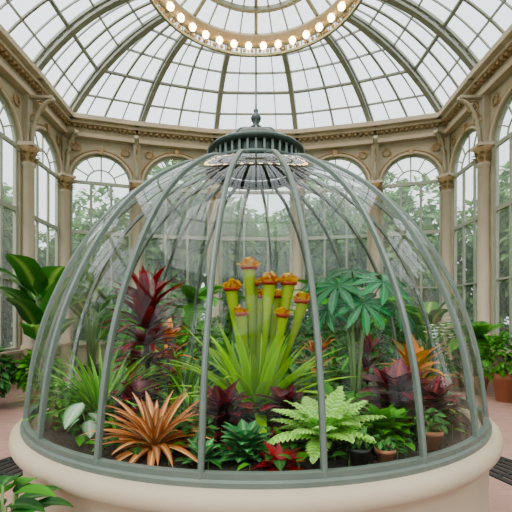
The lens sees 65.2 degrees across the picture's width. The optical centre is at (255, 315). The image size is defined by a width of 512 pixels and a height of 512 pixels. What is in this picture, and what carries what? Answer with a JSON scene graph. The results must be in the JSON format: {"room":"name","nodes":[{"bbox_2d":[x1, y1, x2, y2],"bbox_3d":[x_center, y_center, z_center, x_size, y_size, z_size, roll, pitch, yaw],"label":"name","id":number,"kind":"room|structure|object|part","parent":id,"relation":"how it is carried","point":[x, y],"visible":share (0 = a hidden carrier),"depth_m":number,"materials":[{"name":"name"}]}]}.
{"room":"botanical greenhouse conservatory","nodes":[
{"label":"botanical greenhouse conservatory","id":0,"kind":"room"},
{"bbox_2d":[0,74,62,386],"bbox_3d":[-5.244,-1.725,4.987,0.459,6.450,12.025,0,0,-2],"label":"wall","id":1,"kind":"structure","parent":0,"point":[9,93],"depth_m":8.83,"materials":[{"name":"paint"}]},
{"bbox_2d":[0,95,17,351],"bbox_3d":[-5.280,-1.920,7.999,0.070,5.340,1.701,0,0,-1],"label":"window","id":2,"kind":"structure","parent":1,"relation":"in","point":[14,207],"depth_m":8.62,"materials":[{"name":"paint"}]},
{"bbox_2d":[35,129,58,340],"bbox_3d":[-5.330,-1.921,9.997,0.070,5.342,1.704,0,0,-2],"label":"window","id":3,"kind":"structure","parent":1,"relation":"in","point":[49,171],"depth_m":10.24,"materials":[{"name":"paint"}]},
{"bbox_2d":[69,138,442,368],"bbox_3d":[0.000,-1.765,11.592,10.693,6.530,1.317,0,0,0],"label":"wall","id":4,"kind":"structure","parent":0,"point":[81,149],"depth_m":11.51,"materials":[{"name":"paint"}]},
{"bbox_2d":[70,155,130,342],"bbox_3d":[-4.397,-1.908,11.367,1.647,5.315,0.095,0,0,-18],"label":"window","id":5,"kind":"structure","parent":4,"relation":"in","point":[111,233],"depth_m":11.31,"materials":[{"name":"paint"}]},
{"bbox_2d":[143,158,208,340],"bbox_3d":[-2.365,-1.986,11.918,1.952,5.472,0.091,0,0,-13],"label":"window","id":6,"kind":"structure","parent":4,"relation":"in","point":[186,191],"depth_m":11.90,"materials":[{"name":"paint"}]},
{"bbox_2d":[220,176,291,340],"bbox_3d":[0.000,-2.047,12.170,2.190,5.595,0.080,0,0,0],"label":"window","id":7,"kind":"structure","parent":4,"relation":"in","point":[239,192],"depth_m":12.14,"materials":[{"name":"paint"}]},
{"bbox_2d":[303,158,368,340],"bbox_3d":[2.365,-1.986,11.918,1.952,5.472,0.091,0,0,13],"label":"window","id":8,"kind":"structure","parent":4,"relation":"in","point":[320,190],"depth_m":11.87,"materials":[{"name":"paint"}]},
{"bbox_2d":[381,155,441,342],"bbox_3d":[4.397,-1.908,11.367,1.647,5.315,0.095,0,0,18],"label":"window","id":9,"kind":"structure","parent":4,"relation":"in","point":[400,233],"depth_m":11.27,"materials":[{"name":"paint"}]},
{"bbox_2d":[0,370,511,511],"bbox_3d":[0.000,1.500,4.550,10.600,0.001,15.100,0,0,0],"label":"floor","id":10,"kind":"structure","parent":0,"point":[500,413],"depth_m":5.58,"materials":[{"name":"pink stone paving"}]},
{"bbox_2d":[0,347,19,397],"bbox_3d":[-4.353,0.967,6.455,0.965,1.066,0.975,0,0,0],"label":"potted shrub","id":11,"kind":"object","parent":10,"relation":"on","point":[5,386],"visible":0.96,"depth_m":6.48,"materials":[{"name":"green plant"}]},
{"bbox_2d":[17,94,55,373],"bbox_3d":[-4.994,-1.730,9.060,0.833,6.460,0.556,0,0,-24],"label":"column","id":12,"kind":"structure","parent":10,"relation":"on","point":[29,149],"depth_m":8.90,"materials":[{"name":"beige stone"}]},
{"bbox_2d":[0,474,72,511],"bbox_3d":[-0.944,1.060,1.456,0.519,0.881,0.522,0,0,0],"label":"philodendron","id":13,"kind":"object","parent":10,"relation":"on","point":[27,502],"visible":0.99,"depth_m":1.49,"materials":[{"name":"plant"}]},
{"bbox_2d":[11,347,67,406],"bbox_3d":[-3.659,1.014,6.769,0.901,0.973,0.917,0,0,0],"label":"potted shrub","id":14,"kind":"object","parent":10,"relation":"on","point":[20,375],"visible":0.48,"depth_m":6.58,"materials":[{"name":"green plant"}]},
{"bbox_2d":[0,253,95,390],"bbox_3d":[-3.994,0.237,7.466,1.828,2.525,1.928,0,0,0],"label":"banana plant","id":15,"kind":"object","parent":10,"relation":"on","point":[36,284],"visible":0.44,"depth_m":7.18,"materials":[{"name":"green plant"}]},
{"bbox_2d":[58,129,78,371],"bbox_3d":[-5.128,-1.730,10.836,0.591,6.460,0.870,0,0,-40],"label":"column","id":16,"kind":"structure","parent":10,"relation":"on","point":[65,178],"depth_m":10.83,"materials":[{"name":"beige stone"}]},
{"bbox_2d":[69,263,125,378],"bbox_3d":[-3.786,0.198,9.062,1.647,2.604,1.918,0,0,-40],"label":"banana plant","id":17,"kind":"object","parent":10,"relation":"on","point":[102,297],"visible":0.62,"depth_m":8.85,"materials":[{"name":"green plant"}]},
{"bbox_2d":[102,321,143,361],"bbox_3d":[-3.441,0.675,10.875,1.603,1.650,1.535,0,0,0],"label":"potted shrub","id":18,"kind":"object","parent":10,"relation":"on","point":[124,330],"visible":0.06,"depth_m":10.60,"materials":[{"name":"green plant"}]},
{"bbox_2d":[127,135,143,348],"bbox_3d":[-3.345,-1.730,11.392,0.585,6.460,0.857,0,0,-35],"label":"column","id":19,"kind":"structure","parent":10,"relation":"on","point":[136,209],"depth_m":11.39,"materials":[{"name":"beige stone"}]},
{"bbox_2d":[96,301,182,349],"bbox_3d":[-2.926,0.559,10.015,2.232,1.882,2.151,0,0,0],"label":"potted palm","id":20,"kind":"object","parent":10,"relation":"on","point":[110,315],"visible":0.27,"depth_m":9.69,"materials":[{"name":"plant"}]},
{"bbox_2d":[113,326,172,371],"bbox_3d":[-2.430,0.788,8.617,1.365,1.425,1.400,0,0,0],"label":"potted shrub","id":21,"kind":"object","parent":10,"relation":"on","point":[125,337],"visible":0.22,"depth_m":8.33,"materials":[{"name":"green plant"}]},
{"bbox_2d":[155,311,196,363],"bbox_3d":[-2.302,0.677,11.080,1.494,1.645,1.525,0,0,21],"label":"potted shrub","id":22,"kind":"object","parent":10,"relation":"on","point":[173,313],"visible":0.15,"depth_m":10.85,"materials":[{"name":"green plant"}]},
{"bbox_2d":[174,320,230,363],"bbox_3d":[-1.180,0.782,8.965,1.347,1.436,1.425,0,0,0],"label":"potted shrub","id":23,"kind":"object","parent":10,"relation":"on","point":[215,332],"visible":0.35,"depth_m":8.84,"materials":[{"name":"green plant"}]},
{"bbox_2d":[163,283,245,355],"bbox_3d":[-1.410,0.322,10.377,2.308,2.357,2.197,0,0,-14],"label":"potted palm","id":24,"kind":"object","parent":10,"relation":"on","point":[190,295],"visible":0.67,"depth_m":9.98,"materials":[{"name":"plant"}]},
{"bbox_2d":[207,183,221,363],"bbox_3d":[-1.174,-1.730,11.880,0.568,6.460,0.842,0,0,-28],"label":"column","id":25,"kind":"structure","parent":10,"relation":"on","point":[214,201],"depth_m":11.89,"materials":[{"name":"beige stone"}]},
{"bbox_2d":[200,312,247,357],"bbox_3d":[-0.916,0.690,11.253,1.576,1.620,1.546,0,0,0],"label":"potted shrub","id":26,"kind":"object","parent":10,"relation":"on","point":[227,318],"visible":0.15,"depth_m":10.97,"materials":[{"name":"green plant"}]},
{"bbox_2d":[0,456,511,485],"bbox_3d":[0.000,1.492,3.000,5.760,0.015,5.760,0,0,0],"label":"floor grate","id":27,"kind":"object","parent":10,"relation":"on","point":[499,475],"depth_m":3.87,"materials":[{"name":"metal"}]},
{"bbox_2d":[8,91,503,511],"bbox_3d":[0.000,-0.098,3.000,3.198,3.195,3.198,0,0,-36],"label":"terrarium","id":28,"kind":"object","parent":10,"relation":"on","point":[454,477],"visible":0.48,"depth_m":1.81,"materials":[{"name":"beige stone"}]},
{"bbox_2d":[36,378,80,429],"bbox_3d":[-1.173,0.515,2.388,0.260,0.299,0.255,0,0,0],"label":"potted ficus","id":29,"kind":"object","parent":28,"relation":"on","point":[52,395],"visible":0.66,"depth_m":2.34,"materials":[{"name":"plant"}]},
{"bbox_2d":[62,402,96,445],"bbox_3d":[-0.873,0.555,2.038,0.170,0.241,0.238,0,0,0],"label":"white caladium","id":30,"kind":"object","parent":28,"relation":"on","point":[72,412],"visible":0.83,"depth_m":1.98,"materials":[{"name":"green plant"}]},
{"bbox_2d":[7,341,179,428],"bbox_3d":[-1.013,0.409,2.568,1.105,0.532,1.070,0,0,0],"label":"spider plant","id":31,"kind":"object","parent":28,"relation":"on","point":[89,394],"visible":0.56,"depth_m":2.45,"materials":[{"name":"green plant"}]},
{"bbox_2d":[90,350,175,381],"bbox_3d":[-0.989,0.511,3.198,0.826,0.475,0.830,0,0,0],"label":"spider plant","id":32,"kind":"object","parent":28,"relation":"on","point":[142,350],"visible":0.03,"depth_m":3.30,"materials":[{"name":"green plant"}]},
{"bbox_2d":[106,374,169,427],"bbox_3d":[-0.711,0.530,2.445,0.413,0.309,0.406,0,0,0],"label":"burgundy heuchera","id":33,"kind":"object","parent":28,"relation":"on","point":[141,384],"visible":0.46,"depth_m":2.44,"materials":[{"name":"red plant"}]},
{"bbox_2d":[97,261,188,397],"bbox_3d":[-0.781,0.132,2.903,0.651,1.091,0.633,0,0,16],"label":"cordyline","id":34,"kind":"object","parent":28,"relation":"on","point":[145,297],"visible":0.89,"depth_m":2.80,"materials":[{"name":"red plant"}]},
{"bbox_2d":[116,404,180,437],"bbox_3d":[-0.605,0.616,2.253,0.384,0.215,0.376,0,0,-25],"label":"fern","id":35,"kind":"object","parent":28,"relation":"on","point":[118,427],"visible":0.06,"depth_m":2.20,"materials":[{"name":"green plant"}]},
{"bbox_2d":[82,386,221,466],"bbox_3d":[-0.488,0.567,1.960,0.694,0.438,0.705,0,0,-28],"label":"bromeliad","id":36,"kind":"object","parent":28,"relation":"on","point":[154,428],"visible":0.91,"depth_m":1.91,"materials":[{"name":"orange plant"}]},
{"bbox_2d":[143,316,195,379],"bbox_3d":[-0.760,0.338,3.447,0.558,0.674,0.506,0,0,-41],"label":"croton","id":37,"kind":"object","parent":28,"relation":"on","point":[170,353],"visible":0.34,"depth_m":3.41,"materials":[{"name":"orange plant"}]},
{"bbox_2d":[131,346,229,402],"bbox_3d":[-0.574,0.515,3.137,1.095,0.572,1.016,0,0,0],"label":"dracaena","id":38,"kind":"object","parent":28,"relation":"on","point":[188,378],"visible":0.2,"depth_m":2.99,"materials":[{"name":"green plant"}]},
{"bbox_2d":[145,375,223,425],"bbox_3d":[-0.399,0.593,2.554,0.723,0.454,0.711,0,0,0],"label":"spider plant","id":39,"kind":"object","parent":28,"relation":"on","point":[188,400],"visible":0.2,"depth_m":2.56,"materials":[{"name":"green plant"}]},
{"bbox_2d":[156,353,213,373],"bbox_3d":[-0.690,0.614,3.969,0.788,0.439,0.768,0,0,0],"label":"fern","id":40,"kind":"object","parent":28,"relation":"on","point":[182,357],"visible":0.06,"depth_m":4.10,"materials":[{"name":"green plant"}]},
{"bbox_2d":[168,373,227,394],"bbox_3d":[-0.283,0.586,3.099,0.703,0.359,0.656,0,0,39],"label":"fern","id":41,"kind":"object","parent":28,"relation":"on","point":[211,383],"visible":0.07,"depth_m":3.06,"materials":[{"name":"green plant"}]},
{"bbox_2d":[181,415,217,443],"bbox_3d":[-0.261,0.560,1.915,0.159,0.209,0.169,0,0,-44],"label":"potted pilea","id":42,"kind":"object","parent":28,"relation":"on","point":[187,427],"visible":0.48,"depth_m":1.92,"materials":[{"name":"plant"}]},
{"bbox_2d":[182,438,221,464],"bbox_3d":[-0.238,0.615,1.802,0.180,0.125,0.186,0,0,0],"label":"greens","id":43,"kind":"object","parent":28,"relation":"on","point":[210,446],"visible":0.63,"depth_m":1.81,"materials":[{"name":"green plant"}]},
{"bbox_2d":[175,359,240,384],"bbox_3d":[-0.363,0.564,3.421,0.836,0.444,0.831,0,0,0],"label":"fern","id":44,"kind":"object","parent":28,"relation":"on","point":[212,368],"visible":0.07,"depth_m":3.31,"materials":[{"name":"green plant"}]},
{"bbox_2d":[189,334,249,374],"bbox_3d":[-0.218,0.506,3.898,1.090,0.744,1.187,0,0,0],"label":"dracaena","id":45,"kind":"object","parent":28,"relation":"on","point":[238,360],"visible":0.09,"depth_m":3.82,"materials":[{"name":"green plant"}]},
{"bbox_2d":[184,379,255,450],"bbox_3d":[-0.174,0.517,2.144,0.435,0.357,0.419,0,0,0],"label":"burgundy heuchera","id":46,"kind":"object","parent":28,"relation":"on","point":[219,401],"visible":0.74,"depth_m":2.11,"materials":[{"name":"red plant"}]},
{"bbox_2d":[219,419,272,462],"bbox_3d":[-0.037,0.579,1.839,0.266,0.194,0.276,0,0,0],"label":"greens","id":47,"kind":"object","parent":28,"relation":"on","point":[245,435],"visible":0.93,"depth_m":1.81,"materials":[{"name":"green plant"}]},
{"bbox_3d":[0.000,-0.215,3.000,3.000,1.710,3.000,0,0,0],"label":"curved glass","id":48,"kind":"part","parent":28,"relation":"part of","materials":[{"name":"clear glass"}]},
{"bbox_2d":[45,355,467,470],"bbox_3d":[-0.011,0.550,2.999,2.817,0.286,2.778,0,0,-41],"label":"groundcover","id":49,"kind":"object","parent":28,"relation":"on","point":[80,439],"visible":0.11,"depth_m":2.23,"materials":[{"name":"green plant"}]},
{"bbox_2d":[160,256,357,439],"bbox_3d":[0.013,0.274,2.706,1.309,1.338,1.358,0,0,36],"label":"plant","id":50,"kind":"object","parent":28,"relation":"on","point":[264,369],"visible":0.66,"depth_m":2.58,"materials":[{"name":"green plant"}]},
{"bbox_2d":[240,399,283,430],"bbox_3d":[-0.048,0.593,2.395,0.449,0.246,0.414,0,0,0],"label":"fern","id":51,"kind":"object","parent":28,"relation":"on","point":[251,414],"visible":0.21,"depth_m":2.36,"materials":[{"name":"green plant"}]},
{"bbox_2d":[241,362,303,395],"bbox_3d":[0.108,0.580,3.275,0.770,0.391,0.782,0,0,39],"label":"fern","id":52,"kind":"object","parent":28,"relation":"on","point":[290,366],"visible":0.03,"depth_m":3.29,"materials":[{"name":"green plant"}]},
{"bbox_2d":[252,439,306,470],"bbox_3d":[0.097,0.620,1.744,0.262,0.132,0.264,0,0,0],"label":"bromeliad","id":53,"kind":"object","parent":28,"relation":"on","point":[276,451],"visible":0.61,"depth_m":1.73,"materials":[{"name":"red plant"}]},
{"bbox_2d":[254,384,314,436],"bbox_3d":[0.163,0.543,2.273,0.360,0.292,0.363,0,0,26],"label":"burgundy heuchera","id":54,"kind":"object","parent":28,"relation":"on","point":[289,394],"visible":0.51,"depth_m":2.26,"materials":[{"name":"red plant"}]},
{"bbox_2d":[282,372,343,399],"bbox_3d":[0.378,0.564,3.058,0.702,0.278,0.737,0,0,0],"label":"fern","id":55,"kind":"object","parent":28,"relation":"on","point":[285,375],"visible":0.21,"depth_m":3.06,"materials":[{"name":"green plant"}]},
{"bbox_2d":[287,356,345,373],"bbox_3d":[0.566,0.593,4.031,0.773,0.441,0.788,0,0,20],"label":"fern","id":56,"kind":"object","parent":28,"relation":"on","point":[295,361],"visible":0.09,"depth_m":3.93,"materials":[{"name":"green plant"}]},
{"bbox_2d":[287,354,349,390],"bbox_3d":[0.359,0.579,3.446,0.998,0.583,0.958,0,0,-32],"label":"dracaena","id":57,"kind":"object","parent":28,"relation":"on","point":[289,371],"visible":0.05,"depth_m":3.31,"materials":[{"name":"green plant"}]},
{"bbox_2d":[295,337,343,384],"bbox_3d":[0.489,0.404,3.256,0.429,0.543,0.437,0,0,0],"label":"croton","id":58,"kind":"object","parent":28,"relation":"on","point":[324,345],"visible":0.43,"depth_m":3.22,"materials":[{"name":"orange plant"}]},
{"bbox_2d":[264,386,386,463],"bbox_3d":[0.338,0.496,1.946,0.533,0.256,0.562,0,0,42],"label":"fern","id":59,"kind":"object","parent":28,"relation":"on","point":[342,422],"visible":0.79,"depth_m":1.89,"materials":[{"name":"green plant"}]},
{"bbox_2d":[296,382,362,427],"bbox_3d":[0.435,0.596,2.434,0.580,0.306,0.545,0,0,0],"label":"fern","id":60,"kind":"object","parent":28,"relation":"on","point":[327,386],"visible":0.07,"depth_m":2.55,"materials":[{"name":"green plant"}]},
{"bbox_2d":[304,345,379,385],"bbox_3d":[0.755,0.502,3.715,1.030,0.526,0.906,0,0,0],"label":"spider plant","id":61,"kind":"object","parent":28,"relation":"on","point":[346,362],"visible":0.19,"depth_m":3.67,"materials":[{"name":"green plant"}]},
{"bbox_2d":[314,390,389,414],"bbox_3d":[0.607,0.598,2.499,0.509,0.278,0.573,0,0,-45],"label":"fern","id":62,"kind":"object","parent":28,"relation":"on","point":[358,395],"visible":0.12,"depth_m":2.54,"materials":[{"name":"green plant"}]},
{"bbox_2d":[300,268,416,402],"bbox_3d":[0.700,0.162,2.850,0.789,1.027,0.765,0,0,0],"label":"palm","id":63,"kind":"object","parent":28,"relation":"on","point":[349,301],"visible":0.88,"depth_m":2.65,"materials":[{"name":"green plant"}]},
{"bbox_2d":[346,427,370,465],"bbox_3d":[0.456,0.584,1.794,0.118,0.162,0.110,0,0,29],"label":"potted pilea","id":64,"kind":"object","parent":28,"relation":"on","point":[358,451],"visible":0.91,"depth_m":1.77,"materials":[{"name":"black plastic"}]},
{"bbox_2d":[344,331,388,386],"bbox_3d":[0.928,0.400,3.352,0.437,0.550,0.507,0,0,0],"label":"croton","id":65,"kind":"object","parent":28,"relation":"on","point":[368,347],"visible":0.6,"depth_m":3.32,"materials":[{"name":"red plant"}]},
{"bbox_2d":[359,403,407,447],"bbox_3d":[0.619,0.550,1.983,0.238,0.252,0.242,0,0,30],"label":"basil","id":66,"kind":"object","parent":28,"relation":"on","point":[388,423],"visible":0.62,"depth_m":1.95,"materials":[{"name":"green plant"}]},
{"bbox_2d":[373,429,399,462],"bbox_3d":[0.576,0.583,1.785,0.130,0.164,0.125,0,0,0],"label":"potted pilea","id":67,"kind":"object","parent":28,"relation":"on","point":[386,450],"visible":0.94,"depth_m":1.76,"materials":[{"name":"ceramic"}]},
{"bbox_2d":[351,358,440,427],"bbox_3d":[0.822,0.466,2.346,0.513,0.420,0.524,0,0,0],"label":"burgundy heuchera","id":68,"kind":"object","parent":28,"relation":"on","point":[397,379],"visible":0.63,"depth_m":2.31,"materials":[{"name":"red plant"}]},
{"bbox_2d":[381,406,413,440],"bbox_3d":[0.738,0.578,2.125,0.217,0.197,0.224,0,0,0],"label":"basil","id":69,"kind":"object","parent":28,"relation":"on","point":[401,412],"visible":0.42,"depth_m":2.10,"materials":[{"name":"green plant"}]},
{"bbox_2d":[373,335,454,411],"bbox_3d":[1.061,0.401,2.691,0.551,0.550,0.570,0,0,0],"label":"bromeliad","id":70,"kind":"object","parent":28,"relation":"on","point":[421,354],"visible":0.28,"depth_m":2.68,"materials":[{"name":"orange plant"}]},
{"bbox_2d":[412,407,451,450],"bbox_3d":[0.883,0.559,2.006,0.174,0.213,0.173,0,0,-44],"label":"potted pilea","id":71,"kind":"object","parent":28,"relation":"on","point":[434,435],"visible":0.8,"depth_m":1.97,"materials":[{"name":"plant"}]},
{"bbox_2d":[405,375,467,432],"bbox_3d":[1.056,0.517,2.406,0.398,0.318,0.398,0,0,0],"label":"burgundy heuchera","id":72,"kind":"object","parent":28,"relation":"on","point":[438,390],"visible":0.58,"depth_m":2.36,"materials":[{"name":"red plant"}]},
{"bbox_2d":[230,324,282,355],"bbox_3d":[-0.017,0.796,9.240,1.344,1.407,1.428,0,0,0],"label":"potted shrub","id":73,"kind":"object","parent":10,"relation":"on","point":[235,350],"visible":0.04,"depth_m":8.91,"materials":[{"name":"green plant"}]},
{"bbox_2d":[218,295,306,330],"bbox_3d":[0.200,0.475,10.440,2.436,2.050,2.324,0,0,24],"label":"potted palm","id":74,"kind":"object","parent":10,"relation":"on","point":[243,298],"visible":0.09,"depth_m":10.37,"materials":[{"name":"plant"}]},
{"bbox_2d":[267,317,313,359],"bbox_3d":[0.994,0.661,11.217,1.596,1.677,1.530,0,0,0],"label":"potted shrub","id":75,"kind":"object","parent":10,"relation":"on","point":[290,319],"visible":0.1,"depth_m":10.82,"materials":[{"name":"green plant"}]},
{"bbox_2d":[288,180,305,344],"bbox_3d":[1.174,-1.730,11.880,0.569,6.460,0.842,0,0,28],"label":"column","id":76,"kind":"structure","parent":10,"relation":"on","point":[297,255],"depth_m":11.89,"materials":[{"name":"beige stone"}]},
{"bbox_2d":[281,321,337,361],"bbox_3d":[1.198,0.761,8.996,1.360,1.478,1.406,0,0,0],"label":"potted shrub","id":77,"kind":"object","parent":10,"relation":"on","point":[303,329],"visible":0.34,"depth_m":8.83,"materials":[{"name":"green plant"}]},
{"bbox_2d":[292,274,364,360],"bbox_3d":[1.763,0.154,10.231,2.095,2.693,2.196,0,0,0],"label":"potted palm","id":78,"kind":"object","parent":10,"relation":"on","point":[326,300],"visible":0.14,"depth_m":10.26,"materials":[{"name":"plant"}]},
{"bbox_2d":[321,316,359,365],"bbox_3d":[2.415,0.662,11.087,1.506,1.675,1.562,0,0,0],"label":"potted shrub","id":79,"kind":"object","parent":10,"relation":"on","point":[337,333],"visible":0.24,"depth_m":10.69,"materials":[{"name":"green plant"}]},
{"bbox_2d":[336,321,399,375],"bbox_3d":[2.386,0.776,8.579,1.393,1.448,1.393,0,0,0],"label":"potted shrub","id":80,"kind":"object","parent":10,"relation":"on","point":[374,328],"visible":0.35,"depth_m":8.40,"materials":[{"name":"green plant"}]},
{"bbox_2d":[366,135,384,339],"bbox_3d":[3.364,-1.730,11.359,0.549,6.460,0.861,0,0,22],"label":"column","id":81,"kind":"structure","parent":10,"relation":"on","point":[375,211],"depth_m":11.39,"materials":[{"name":"beige stone"}]},
{"bbox_2d":[363,314,405,362],"bbox_3d":[3.390,0.673,10.802,1.556,1.655,1.592,0,0,0],"label":"potted shrub","id":82,"kind":"object","parent":10,"relation":"on","point":[401,336],"visible":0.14,"depth_m":10.40,"materials":[{"name":"green plant"}]},
{"bbox_2d":[350,296,420,362],"bbox_3d":[3.192,0.484,10.018,1.999,2.031,2.194,0,0,25],"label":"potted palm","id":83,"kind":"object","parent":10,"relation":"on","point":[392,298],"visible":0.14,"depth_m":9.85,"materials":[{"name":"plant"}]},
{"bbox_2d":[386,297,454,377],"bbox_3d":[3.891,0.517,9.345,1.567,1.966,1.702,0,0,0],"label":"banana plant","id":84,"kind":"object","parent":10,"relation":"on","point":[435,314],"visible":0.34,"depth_m":9.18,"materials":[{"name":"green plant"}]},
{"bbox_2d":[423,318,463,391],"bbox_3d":[3.771,0.765,7.972,0.833,1.469,0.852,0,0,-35],"label":"orchid","id":85,"kind":"object","parent":10,"relation":"on","point":[447,379],"visible":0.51,"depth_m":7.92,"materials":[{"name":"plant"}]},
{"bbox_2d":[433,129,456,359],"bbox_3d":[5.086,-1.730,10.910,0.848,6.460,0.576,0,0,-14],"label":"column","id":86,"kind":"structure","parent":10,"relation":"on","point":[446,178],"depth_m":10.83,"materials":[{"name":"beige stone"}]},
{"bbox_2d":[434,328,486,387],"bbox_3d":[4.337,0.846,8.514,1.118,1.309,1.115,0,0,-32],"label":"potted shrub","id":87,"kind":"object","parent":10,"relation":"on","point":[457,382],"visible":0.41,"depth_m":8.36,"materials":[{"name":"green plant"}]},
{"bbox_2d":[434,321,509,394],"bbox_3d":[4.242,0.799,7.716,1.431,1.401,1.284,0,0,0],"label":"potted palm","id":88,"kind":"object","parent":10,"relation":"on","point":[483,328],"visible":0.62,"depth_m":7.57,"materials":[{"name":"plant"}]},
{"bbox_2d":[456,94,494,383],"bbox_3d":[4.991,-1.730,8.950,0.829,6.460,0.550,0,0,-22],"label":"column","id":89,"kind":"structure","parent":10,"relation":"on","point":[482,150],"depth_m":8.90,"materials":[{"name":"beige stone"}]},
{"bbox_2d":[476,330,511,402],"bbox_3d":[4.397,0.865,7.072,0.908,1.269,0.909,0,0,-44],"label":"potted shrub","id":90,"kind":"object","parent":10,"relation":"on","point":[500,376],"visible":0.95,"depth_m":6.96,"materials":[{"name":"green plant"}]},
{"bbox_2d":[449,74,511,384],"bbox_3d":[5.243,-1.725,4.987,0.480,6.450,12.024,0,0,2],"label":"wall","id":91,"kind":"structure","parent":0,"point":[502,93],"depth_m":8.87,"materials":[{"name":"paint"}]},
{"bbox_2d":[0,24,511,151],"bbox_3d":[0.000,-5.195,4.551,10.901,0.510,15.344,0,0,0],"label":"trim","id":92,"kind":"structure","parent":91,"relation":"attached to","point":[16,66],"depth_m":10.96,"materials":[{"name":"beige paint"}]},
{"bbox_2d":[30,0,481,140],"bbox_3d":[0.000,-6.064,4.564,10.613,1.883,15.065,0,0,0],"label":"ribs","id":93,"kind":"object","parent":92,"relation":"on","point":[84,18],"visible":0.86,"depth_m":9.84,"materials":[{"name":"metal"}]},
{"bbox_2d":[0,0,511,128],"bbox_3d":[0.000,-6.206,4.562,10.363,1.589,15.010,0,0,0],"label":"glazing bars","id":94,"kind":"object","parent":93,"relation":"attached to","point":[58,11],"visible":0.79,"depth_m":10.07,"materials":[{"name":"grey metal"}]},
{"bbox_2d":[149,0,362,56],"bbox_3d":[0.000,-7.280,8.000,4.662,1.240,4.662,0,0,0],"label":"oculus ring","id":95,"kind":"object","parent":93,"relation":"on","point":[227,35],"visible":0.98,"depth_m":9.55,"materials":[{"name":"beige metal"}]},
{"bbox_2d":[167,0,344,49],"bbox_3d":[0.000,-6.782,8.000,4.170,0.235,4.153,0,0,0],"label":"lamps","id":96,"kind":"object","parent":95,"relation":"attached to","point":[170,6],"depth_m":9.53,"materials":[{"name":"white glass"}]},
{"bbox_2d":[453,130,476,346],"bbox_3d":[5.330,-1.921,9.997,0.070,5.342,1.704,0,0,2],"label":"window","id":97,"kind":"structure","parent":91,"relation":"in","point":[462,171],"depth_m":10.24,"materials":[{"name":"paint"}]},
{"bbox_2d":[494,95,511,351],"bbox_3d":[5.280,-1.920,7.999,0.070,5.340,1.701,0,0,1],"label":"window","id":98,"kind":"structure","parent":91,"relation":"in","point":[497,207],"depth_m":8.71,"materials":[{"name":"paint"}]},
{"label":"outside","id":99,"kind":"structure","parent":0,"visible":0},
{"label":"ground","id":100,"kind":"structure","parent":99,"visible":0},
{"bbox_2d":[3,182,12,298],"bbox_3d":[-9.476,-1.799,11.508,5.245,7.357,4.810,0,0,-19],"label":"tree","id":101,"kind":"object","parent":100,"relation":"on","point":[7,226],"visible":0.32,"depth_m":12.09,"materials":[{"name":"green plant"}]},
{"bbox_2d":[3,185,73,348],"bbox_3d":[-9.579,-1.420,15.063,5.385,6.957,4.241,0,0,-35],"label":"tree","id":102,"kind":"object","parent":100,"relation":"on","point":[7,306],"visible":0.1,"depth_m":14.61,"materials":[{"name":"green plant"}]},
{"bbox_2d":[43,217,109,263],"bbox_3d":[-8.425,-1.420,19.568,4.241,6.957,5.385,0,0,-25],"label":"tree","id":103,"kind":"object","parent":100,"relation":"on","point":[51,230],"visible":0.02,"depth_m":18.93,"materials":[{"name":"green plant"}]},
{"bbox_2d":[73,185,160,340],"bbox_3d":[-6.285,-1.799,16.872,4.810,7.357,5.245,0,0,-22],"label":"tree","id":104,"kind":"object","parent":100,"relation":"on","point":[97,261],"visible":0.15,"depth_m":15.48,"materials":[{"name":"green plant"}]},
{"bbox_2d":[103,160,263,338],"bbox_3d":[-2.956,-2.184,16.081,6.774,8.752,5.336,0,0,-4],"label":"tree","id":105,"kind":"object","parent":100,"relation":"on","point":[176,221],"visible":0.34,"depth_m":15.07,"materials":[{"name":"green plant"}]},
{"bbox_2d":[222,212,289,336],"bbox_3d":[-0.077,-1.417,18.059,4.260,6.516,4.646,0,0,9],"label":"tree","id":106,"kind":"object","parent":100,"relation":"on","point":[259,273],"visible":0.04,"depth_m":17.37,"materials":[{"name":"green plant"}]},
{"bbox_2d":[251,210,288,262],"bbox_3d":[0.967,-1.802,21.391,6.080,7.854,4.788,0,0,34],"label":"tree","id":107,"kind":"object","parent":100,"relation":"on","point":[263,218],"visible":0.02,"depth_m":20.73,"materials":[{"name":"green plant"}]},
{"bbox_2d":[256,177,398,338],"bbox_3d":[2.821,-1.802,16.512,6.080,7.854,4.788,0,0,27],"label":"tree","id":108,"kind":"object","parent":100,"relation":"on","point":[335,225],"visible":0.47,"depth_m":15.28,"materials":[{"name":"green plant"}]},
{"bbox_2d":[343,171,461,340],"bbox_3d":[5.829,-2.181,17.217,5.359,8.197,5.844,0,0,40],"label":"tree","id":109,"kind":"object","parent":100,"relation":"on","point":[410,253],"visible":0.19,"depth_m":15.57,"materials":[{"name":"green plant"}]},
{"bbox_2d":[384,205,471,323],"bbox_3d":[8.387,-1.799,19.605,5.245,7.357,4.810,0,0,-13],"label":"tree","id":110,"kind":"object","parent":100,"relation":"on","point":[436,210],"visible":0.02,"depth_m":18.30,"materials":[{"name":"green plant"}]},
{"bbox_2d":[438,188,508,348],"bbox_3d":[9.133,-1.420,15.125,4.241,6.957,5.385,0,0,-32],"label":"tree","id":111,"kind":"object","parent":100,"relation":"on","point":[503,284],"visible":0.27,"depth_m":14.68,"materials":[{"name":"green plant"}]},
{"bbox_2d":[499,161,508,320],"bbox_3d":[9.489,-1.802,11.827,4.788,7.854,6.080,0,0,31],"label":"tree","id":112,"kind":"object","parent":100,"relation":"on","point":[504,176],"visible":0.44,"depth_m":12.34,"materials":[{"name":"green plant"}]}
]}

